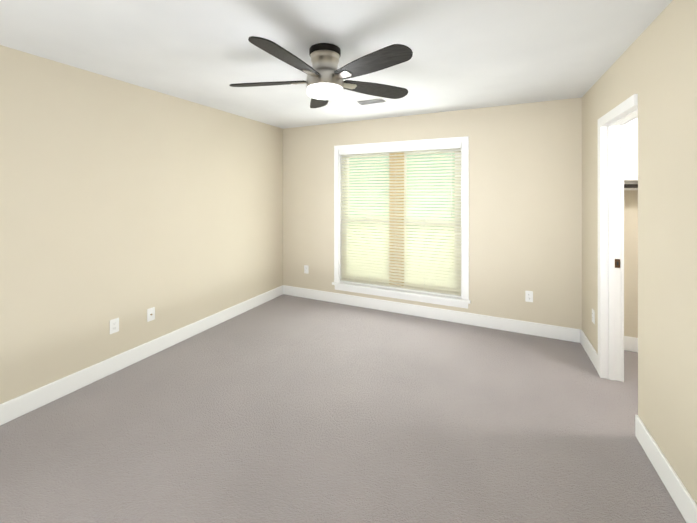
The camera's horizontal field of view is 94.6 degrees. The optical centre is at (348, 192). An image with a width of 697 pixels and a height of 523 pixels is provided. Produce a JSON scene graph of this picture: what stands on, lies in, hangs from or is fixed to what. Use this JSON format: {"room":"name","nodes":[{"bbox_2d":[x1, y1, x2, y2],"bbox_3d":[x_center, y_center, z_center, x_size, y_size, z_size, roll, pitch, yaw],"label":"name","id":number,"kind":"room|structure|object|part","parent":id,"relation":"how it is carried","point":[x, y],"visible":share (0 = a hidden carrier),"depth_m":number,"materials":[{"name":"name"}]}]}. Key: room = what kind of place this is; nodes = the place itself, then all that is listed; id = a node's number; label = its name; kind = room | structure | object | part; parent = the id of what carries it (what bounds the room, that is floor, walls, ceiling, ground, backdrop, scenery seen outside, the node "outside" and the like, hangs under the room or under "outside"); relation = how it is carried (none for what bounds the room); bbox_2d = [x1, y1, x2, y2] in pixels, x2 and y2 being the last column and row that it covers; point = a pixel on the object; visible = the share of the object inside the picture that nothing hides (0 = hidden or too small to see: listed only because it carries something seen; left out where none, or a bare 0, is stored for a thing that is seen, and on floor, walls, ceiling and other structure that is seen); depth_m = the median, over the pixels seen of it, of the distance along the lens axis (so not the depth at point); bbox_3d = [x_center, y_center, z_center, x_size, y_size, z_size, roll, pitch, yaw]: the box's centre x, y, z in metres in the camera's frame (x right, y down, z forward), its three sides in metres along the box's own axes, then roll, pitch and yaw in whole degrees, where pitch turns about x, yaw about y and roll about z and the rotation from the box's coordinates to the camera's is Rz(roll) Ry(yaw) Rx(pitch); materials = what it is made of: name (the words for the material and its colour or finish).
{"room":"empty bedroom","nodes":[
{"label":"empty bedroom","id":0,"kind":"room"},
{"bbox_2d":[0,45,282,403],"bbox_3d":[-2.010,0.270,2.733,0.160,2.440,4.540,0,0,25],"label":"wall","id":1,"kind":"structure","parent":0,"point":[128,205],"depth_m":2.68,"materials":[{"name":"beige paint"}]},
{"bbox_2d":[110,318,118,333],"bbox_3d":[-1.945,1.105,2.674,0.007,0.115,0.070,0,0,25],"label":"outlet","id":2,"kind":"object","parent":1,"relation":"attached to","point":[114,325],"visible":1,"depth_m":2.67,"materials":[{"name":"white plastic"}]},
{"bbox_2d":[0,285,283,425],"bbox_3d":[-1.903,1.422,2.745,0.022,0.135,4.425,0,0,25],"label":"baseboard","id":3,"kind":"structure","parent":1,"relation":"attached to","point":[19,406],"depth_m":2.66,"materials":[{"name":"white paint"}]},
{"bbox_2d":[147,307,154,321],"bbox_3d":[-1.808,1.115,2.952,0.017,0.115,0.070,0,0,25],"label":"outlet","id":4,"kind":"object","parent":1,"relation":"attached to","point":[150,314],"visible":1,"depth_m":2.95,"materials":[{"name":"white plastic"}]},
{"bbox_2d":[0,0,671,128],"bbox_3d":[0.409,-1.011,1.680,5.435,0.120,4.700,0,0,25],"label":"ceiling","id":5,"kind":"structure","parent":0,"point":[470,54],"depth_m":2.06,"materials":[{"name":"white paint"}]},
{"bbox_2d":[230,36,412,107],"bbox_3d":[-0.182,-0.797,2.094,1.282,0.308,1.234,0,0,25],"label":"ceiling fan","id":6,"kind":"object","parent":5,"relation":"hanging from","point":[325,82],"visible":1,"depth_m":2.04,"materials":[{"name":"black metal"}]},
{"bbox_2d":[355,97,387,104],"bbox_3d":[0.238,-0.942,3.325,0.310,0.016,0.160,0,0,25],"label":"ceiling vent","id":7,"kind":"object","parent":5,"relation":"in","point":[372,101],"visible":0.96,"depth_m":3.30,"materials":[{"name":"white metal"}]},
{"bbox_2d":[0,294,685,522],"bbox_3d":[0.409,1.549,1.678,5.435,0.120,4.700,0,0,25],"label":"floor","id":8,"kind":"structure","parent":0,"point":[283,408],"depth_m":1.99,"materials":[{"name":"carpet"}]},
{"bbox_2d":[283,97,637,337],"bbox_3d":[1.378,0.270,3.730,5.435,2.440,0.164,0,0,25],"label":"wall","id":9,"kind":"structure","parent":0,"point":[525,196],"depth_m":3.49,"materials":[{"name":"beige paint"}]},
{"bbox_2d":[304,265,308,273],"bbox_3d":[-0.599,1.086,4.572,0.070,0.115,0.007,0,0,25],"label":"outlet","id":10,"kind":"object","parent":9,"relation":"attached to","point":[306,268],"visible":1,"depth_m":4.57,"materials":[{"name":"white plastic"}]},
{"bbox_2d":[332,136,470,308],"bbox_3d":[0.612,0.335,4.066,1.757,1.952,0.210,0,0,25],"label":"window","id":11,"kind":"structure","parent":9,"relation":"in","point":[463,301],"depth_m":4.02,"materials":[{"name":"white paint"}]},
{"bbox_2d":[340,143,460,297],"bbox_3d":[0.597,0.311,4.035,1.549,1.782,0.078,0,0,25],"label":"window blind","id":12,"kind":"object","parent":11,"relation":"attached to","point":[374,274],"visible":1,"depth_m":3.99,"materials":[{"name":"white plastic"}]},
{"bbox_3d":[0.630,0.315,4.104,1.557,1.752,0.115,0,0,25],"label":"window sashes","id":13,"kind":"part","parent":11,"relation":"part of","materials":[{"name":"white plastic"}]},
{"bbox_2d":[284,285,579,342],"bbox_3d":[0.679,1.423,3.963,3.591,0.135,0.016,0,0,25],"label":"baseboard","id":14,"kind":"structure","parent":9,"relation":"attached to","point":[512,325],"depth_m":3.74,"materials":[{"name":"white paint"}]},
{"bbox_2d":[525,291,532,301],"bbox_3d":[1.904,1.090,3.390,0.070,0.115,0.007,0,0,25],"label":"outlet","id":15,"kind":"object","parent":9,"relation":"attached to","point":[528,296],"visible":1,"depth_m":3.39,"materials":[{"name":"white plastic"}]},
{"bbox_2d":[624,178,637,189],"bbox_3d":[2.992,-0.077,2.681,1.387,0.104,0.359,0,0,25],"label":"shelf","id":16,"kind":"object","parent":9,"relation":"attached to","point":[630,183],"depth_m":2.83,"materials":[{"name":"white paint"}]},
{"bbox_2d":[624,336,637,351],"bbox_3d":[3.051,1.422,2.839,1.358,0.135,0.022,0,0,25],"label":"baseboard","id":17,"kind":"structure","parent":9,"relation":"attached to","point":[630,343],"depth_m":3.02,"materials":[{"name":"white paint"}]},
{"bbox_2d":[582,0,696,503],"bbox_3d":[1.470,0.268,1.155,0.115,2.440,4.425,0,0,24],"label":"wall","id":18,"kind":"structure","parent":0,"point":[654,66],"depth_m":1.68,"materials":[{"name":"beige paint"}]},
{"bbox_2d":[592,309,594,323],"bbox_3d":[2.153,1.085,2.831,0.007,0.115,0.070,0,0,24],"label":"outlet","id":19,"kind":"object","parent":18,"relation":"attached to","point":[593,316],"visible":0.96,"depth_m":2.82,"materials":[{"name":"white plastic"}]},
{"bbox_2d":[598,94,637,381],"bbox_3d":[1.962,0.441,2.256,0.151,2.097,0.826,0,0,24],"label":"door frame","id":20,"kind":"structure","parent":18,"relation":"attached to","point":[613,122],"depth_m":2.56,"materials":[{"name":"white paint"}]},
{"bbox_2d":[580,330,696,522],"bbox_3d":[1.470,1.421,1.153,0.147,0.135,4.423,0,0,24],"label":"baseboard","id":21,"kind":"structure","parent":18,"relation":"on","point":[683,500],"depth_m":1.65,"materials":[{"name":"white paint"}]},
{"label":"outside","id":22,"kind":"structure","parent":0,"visible":0},
{"bbox_2d":[348,153,454,279],"bbox_3d":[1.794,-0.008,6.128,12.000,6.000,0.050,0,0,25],"label":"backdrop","id":23,"kind":"structure","parent":22,"point":[407,195],"depth_m":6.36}
]}

